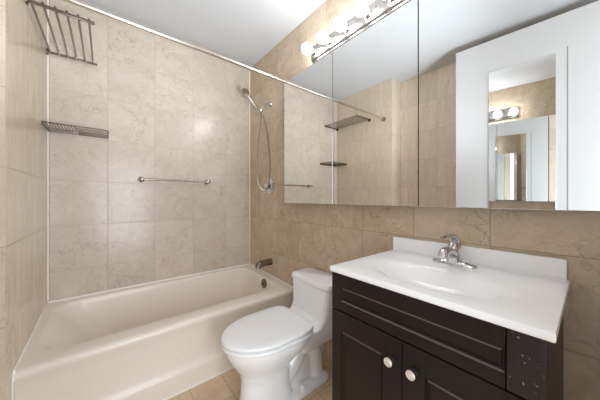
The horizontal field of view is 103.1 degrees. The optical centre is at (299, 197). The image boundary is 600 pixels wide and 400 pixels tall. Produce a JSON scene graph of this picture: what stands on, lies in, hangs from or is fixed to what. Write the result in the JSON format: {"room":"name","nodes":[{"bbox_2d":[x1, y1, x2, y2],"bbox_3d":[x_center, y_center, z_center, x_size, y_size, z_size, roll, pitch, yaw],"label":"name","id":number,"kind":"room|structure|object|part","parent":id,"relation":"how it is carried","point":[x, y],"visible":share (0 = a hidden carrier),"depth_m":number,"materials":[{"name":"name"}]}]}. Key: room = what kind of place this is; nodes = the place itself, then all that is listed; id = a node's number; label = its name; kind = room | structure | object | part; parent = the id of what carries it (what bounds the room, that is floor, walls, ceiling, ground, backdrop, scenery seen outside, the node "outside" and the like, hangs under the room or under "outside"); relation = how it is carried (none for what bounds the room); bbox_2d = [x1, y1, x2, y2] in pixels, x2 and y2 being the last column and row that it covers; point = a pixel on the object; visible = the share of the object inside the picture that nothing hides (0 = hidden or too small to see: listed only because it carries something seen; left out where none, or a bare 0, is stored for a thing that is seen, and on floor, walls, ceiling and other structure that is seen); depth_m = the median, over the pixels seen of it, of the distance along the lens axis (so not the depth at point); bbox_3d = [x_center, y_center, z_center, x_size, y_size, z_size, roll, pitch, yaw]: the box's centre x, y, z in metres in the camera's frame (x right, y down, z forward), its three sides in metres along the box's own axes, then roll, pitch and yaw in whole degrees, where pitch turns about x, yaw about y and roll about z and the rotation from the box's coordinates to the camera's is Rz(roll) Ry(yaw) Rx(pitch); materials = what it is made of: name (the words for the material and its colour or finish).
{"room":"bathroom","nodes":[
{"label":"bathroom","id":0,"kind":"room"},
{"bbox_2d":[0,0,46,399],"bbox_3d":[-1.038,-0.119,0.529,0.320,2.569,2.572,0,0,-39],"label":"wall","id":1,"kind":"structure","parent":0,"point":[23,56],"depth_m":1.13,"materials":[{"name":"tile"}]},
{"bbox_2d":[25,0,96,65],"bbox_3d":[-1.436,-0.988,1.477,0.260,0.043,0.583,0,0,-39],"label":"towel rack","id":2,"kind":"object","parent":1,"relation":"attached to","point":[48,51],"visible":1,"depth_m":1.40,"materials":[{"name":"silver metal"}]},
{"bbox_3d":[-1.266,-0.988,1.267,0.260,0.043,0.043,0,0,-39],"label":"arm","id":3,"kind":"part","parent":2,"relation":"part of","materials":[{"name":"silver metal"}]},
{"bbox_3d":[-1.607,-0.988,1.686,0.260,0.043,0.043,0,0,-39],"label":"arm","id":4,"kind":"part","parent":2,"relation":"part of","materials":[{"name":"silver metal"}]},
{"bbox_2d":[63,0,286,83],"bbox_3d":[-0.678,-0.950,1.490,1.451,0.054,0.054,0,0,-39],"label":"shower rod","id":5,"kind":"object","parent":1,"relation":"attached to","point":[75,2],"visible":1,"depth_m":1.39,"materials":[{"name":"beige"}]},
{"bbox_2d":[47,0,248,301],"bbox_3d":[-1.252,-0.119,2.092,1.964,2.569,0.120,0,0,-39],"label":"wall","id":6,"kind":"structure","parent":0,"point":[168,109],"depth_m":1.96,"materials":[{"name":"tile"}]},
{"bbox_2d":[47,0,48,300],"bbox_3d":[-1.725,-0.352,1.627,0.014,2.104,0.014,0,0,-39],"label":"trim","id":7,"kind":"structure","parent":6,"relation":"attached to","point":[47,0],"depth_m":1.63,"materials":[{"name":"white"}]},
{"bbox_2d":[41,121,108,138],"bbox_3d":[-1.532,-0.468,1.648,0.327,0.028,0.209,0,0,-39],"label":"corner shelf","id":8,"kind":"object","parent":6,"relation":"attached to","point":[44,123],"visible":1,"depth_m":1.65,"materials":[{"name":"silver metal"}]},
{"bbox_3d":[-1.655,-0.468,1.546,0.006,0.020,0.198,0,0,-39],"label":"plate","id":9,"kind":"part","parent":8,"relation":"part of","materials":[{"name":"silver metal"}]},
{"bbox_3d":[-1.596,-0.468,1.727,0.327,0.028,0.006,0,0,-39],"label":"plate","id":10,"kind":"part","parent":8,"relation":"part of","materials":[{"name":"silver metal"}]},
{"bbox_2d":[12,263,292,380],"bbox_3d":[-0.886,0.747,1.801,1.533,0.076,0.800,0,0,-39],"label":"trim","id":11,"kind":"structure","parent":6,"relation":"attached to","point":[37,323],"depth_m":1.75,"materials":[{"name":"white"}]},
{"bbox_2d":[138,177,209,184],"bbox_3d":[-1.085,-0.153,2.104,0.574,0.048,0.070,0,0,-39],"label":"towel bar","id":12,"kind":"object","parent":6,"relation":"attached to","point":[140,179],"visible":1,"depth_m":2.05,"materials":[{"name":"silver metal"}]},
{"bbox_2d":[249,70,249,262],"bbox_3d":[-0.546,-0.352,2.588,0.014,2.104,0.014,0,0,-39],"label":"trim","id":13,"kind":"structure","parent":6,"relation":"attached to","point":[249,70],"depth_m":2.58,"materials":[{"name":"beige"}]},
{"bbox_2d":[79,0,325,66],"bbox_3d":[-0.439,-1.454,1.095,1.964,0.100,2.692,0,0,-39],"label":"ceiling","id":14,"kind":"structure","parent":0,"point":[242,31],"depth_m":1.86,"materials":[{"name":"grey paint"}]},
{"bbox_2d":[168,360,331,399],"bbox_3d":[-0.439,1.215,1.095,1.964,0.100,2.692,0,0,-39],"label":"floor","id":15,"kind":"structure","parent":0,"point":[227,385],"depth_m":1.44,"materials":[{"name":"tile"}]},
{"bbox_2d":[14,264,292,399],"bbox_3d":[-0.884,0.942,1.799,1.520,0.447,0.794,0,0,-39],"label":"bathtub","id":16,"kind":"object","parent":15,"relation":"on","point":[160,340],"visible":0.8,"depth_m":1.46,"materials":[{"name":"white ceramic"}]},
{"bbox_2d":[12,367,233,399],"bbox_3d":[-0.636,0.974,1.490,1.526,0.387,0.016,0,0,-39],"label":"trim","id":17,"kind":"structure","parent":16,"relation":"attached to","point":[231,367],"depth_m":1.44,"materials":[{"name":"white"}]},
{"bbox_3d":[-0.330,0.778,2.162,0.019,0.084,0.084,0,0,-39],"label":"overflow plate","id":18,"kind":"part","parent":16,"relation":"part of","materials":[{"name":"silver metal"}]},
{"bbox_2d":[221,268,332,399],"bbox_3d":[-0.092,0.843,1.428,0.757,0.645,0.376,0,0,-39],"label":"toilet","id":19,"kind":"object","parent":15,"relation":"on","point":[276,352],"visible":0.92,"depth_m":1.35,"materials":[{"name":"white ceramic"}]},
{"bbox_3d":[-0.198,0.760,1.342,0.481,0.020,0.376,0,0,-39],"label":"seat","id":20,"kind":"part","parent":19,"relation":"part of","materials":[{"name":"white plastic"}]},
{"bbox_3d":[-0.197,0.732,1.342,0.485,0.022,0.374,0,0,-39],"label":"seat lid","id":21,"kind":"part","parent":19,"relation":"part of","materials":[{"name":"white plastic"}]},
{"bbox_3d":[0.123,0.538,1.604,0.202,0.036,0.372,0,0,-39],"label":"tank lid","id":22,"kind":"part","parent":19,"relation":"part of","materials":[{"name":"white ceramic"}]},
{"bbox_2d":[332,271,562,399],"bbox_3d":[0.506,0.733,0.889,0.512,0.865,0.616,0,0,-39],"label":"vanity cabinet","id":23,"kind":"object","parent":15,"relation":"on","point":[387,344],"visible":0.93,"depth_m":0.70,"materials":[{"name":"brown wood"}]},
{"bbox_3d":[0.234,0.758,0.872,0.019,0.613,0.298,0,0,-39],"label":"door","id":24,"kind":"part","parent":23,"relation":"part of","materials":[{"name":"brown wood"}]},
{"bbox_3d":[0.288,0.528,0.770,0.025,0.028,0.028,0,0,-39],"label":"knob","id":25,"kind":"part","parent":23,"relation":"part of","materials":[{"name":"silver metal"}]},
{"bbox_3d":[0.335,0.528,0.714,0.025,0.028,0.028,0,0,-39],"label":"knob","id":26,"kind":"part","parent":23,"relation":"part of","materials":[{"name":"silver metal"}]},
{"bbox_3d":[0.313,0.375,0.775,0.019,0.144,0.549,0,0,-39],"label":"drawer","id":27,"kind":"part","parent":23,"relation":"part of","materials":[{"name":"brown wood"}]},
{"bbox_2d":[330,236,569,342],"bbox_3d":[0.517,0.287,0.888,0.500,0.160,0.632,0,0,-39],"label":"sink","id":28,"kind":"object","parent":23,"relation":"on","point":[524,293],"visible":0.94,"depth_m":0.82,"materials":[{"name":"white ceramic"}]},
{"bbox_2d":[432,233,477,268],"bbox_3d":[0.610,0.211,0.992,0.163,0.132,0.147,0,0,-10],"label":"faucet","id":29,"kind":"object","parent":28,"relation":"on","point":[451,254],"visible":1,"depth_m":0.97,"materials":[{"name":"silver metal"}]},
{"bbox_3d":[0.600,0.228,0.961,0.144,0.066,0.044,0,0,-39],"label":"spout","id":30,"kind":"part","parent":29,"relation":"part of","materials":[{"name":"silver metal"}]},
{"bbox_3d":[0.612,0.182,0.971,0.152,0.076,0.046,0,0,-39],"label":"lever handle","id":31,"kind":"part","parent":29,"relation":"part of","materials":[{"name":"silver metal"}]},
{"bbox_3d":[0.644,0.267,0.998,0.054,0.019,0.166,0,0,-39],"label":"plate","id":32,"kind":"part","parent":29,"relation":"part of","materials":[{"name":"silver metal"}]},
{"bbox_3d":[0.429,0.758,0.632,0.019,0.613,0.316,0,0,-39],"label":"door","id":33,"kind":"part","parent":23,"relation":"part of","materials":[{"name":"brown wood"}]},
{"bbox_2d":[250,0,599,399],"bbox_3d":[0.314,-0.119,1.631,0.120,2.569,2.572,0,0,-39],"label":"wall","id":34,"kind":"structure","parent":0,"point":[296,236],"depth_m":1.46,"materials":[{"name":"tile"}]},
{"bbox_2d":[241,88,270,190],"bbox_3d":[-0.388,-0.521,2.169,0.287,0.905,0.115,0,0,-39],"label":"shower","id":35,"kind":"object","parent":34,"relation":"attached to","point":[245,92],"visible":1,"depth_m":2.19,"materials":[{"name":"silver metal"}]},
{"bbox_3d":[-0.423,-0.861,2.166,0.180,0.167,0.040,0,0,-39],"label":"handle","id":36,"kind":"part","parent":35,"relation":"part of","materials":[{"name":"silver metal"}]},
{"bbox_3d":[-0.331,-0.868,2.246,0.101,0.104,0.060,0,0,-39],"label":"shower arm","id":37,"kind":"part","parent":35,"relation":"part of","materials":[{"name":"silver metal"}]},
{"bbox_2d":[255,258,272,268],"bbox_3d":[-0.340,0.610,2.207,0.164,0.079,0.063,0,0,-39],"label":"tub spout","id":38,"kind":"object","parent":34,"relation":"attached to","point":[266,262],"visible":1,"depth_m":2.19,"materials":[{"name":"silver metal"}]},
{"bbox_2d":[264,178,273,193],"bbox_3d":[-0.311,-0.115,2.256,0.056,0.156,0.156,0,0,-39],"label":"shower valve","id":39,"kind":"object","parent":34,"relation":"attached to","point":[270,188],"visible":0.78,"depth_m":2.24,"materials":[{"name":"silver metal"}]},
{"bbox_2d":[302,0,410,63],"bbox_3d":[0.368,-1.071,1.361,0.133,0.134,1.014,0,0,-39],"label":"vanity light","id":40,"kind":"object","parent":34,"relation":"attached to","point":[366,15],"visible":1,"depth_m":1.45,"materials":[{"name":"white glass"}]},
{"bbox_2d":[302,42,316,55],"bbox_3d":[0.063,-1.071,1.716,0.108,0.078,0.078,0,0,-39],"label":"bulb","id":41,"kind":"object","parent":40,"relation":"attached to","point":[307,48],"depth_m":1.69,"materials":[{"name":"white glass"}]},
{"bbox_2d":[317,30,331,45],"bbox_3d":[0.161,-1.071,1.596,0.108,0.078,0.078,0,0,-39],"label":"bulb","id":42,"kind":"object","parent":40,"relation":"attached to","point":[323,38],"depth_m":1.57,"materials":[{"name":"white glass"}]},
{"bbox_2d":[334,16,349,33],"bbox_3d":[0.259,-1.071,1.476,0.108,0.078,0.078,0,0,-39],"label":"bulb","id":43,"kind":"object","parent":40,"relation":"attached to","point":[340,24],"depth_m":1.45,"materials":[{"name":"white glass"}]},
{"bbox_2d":[354,0,371,19],"bbox_3d":[0.357,-1.071,1.355,0.108,0.078,0.078,0,0,-39],"label":"bulb","id":44,"kind":"object","parent":40,"relation":"attached to","point":[362,10],"depth_m":1.34,"materials":[{"name":"white glass"}]},
{"bbox_2d":[284,0,599,210],"bbox_3d":[0.413,-0.458,1.357,0.071,0.995,1.630,0,0,-39],"label":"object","id":45,"kind":"object","parent":34,"relation":"attached to","point":[495,104],"visible":0.92,"depth_m":1.00,"materials":[{"name":"grey metal"}]},
{"bbox_3d":[0.043,-0.458,1.760,0.007,0.995,0.539,0,0,-39],"label":"mirror door","id":46,"kind":"part","parent":45,"relation":"part of","materials":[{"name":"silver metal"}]},
{"bbox_3d":[0.387,-0.458,1.337,0.007,0.995,0.543,0,0,-39],"label":"mirror door","id":47,"kind":"part","parent":45,"relation":"part of","materials":[{"name":"silver metal"}]},
{"bbox_3d":[0.732,-0.458,0.915,0.007,0.995,0.540,0,0,-39],"label":"mirror door","id":48,"kind":"part","parent":45,"relation":"part of","materials":[{"name":"silver metal"}]}
]}

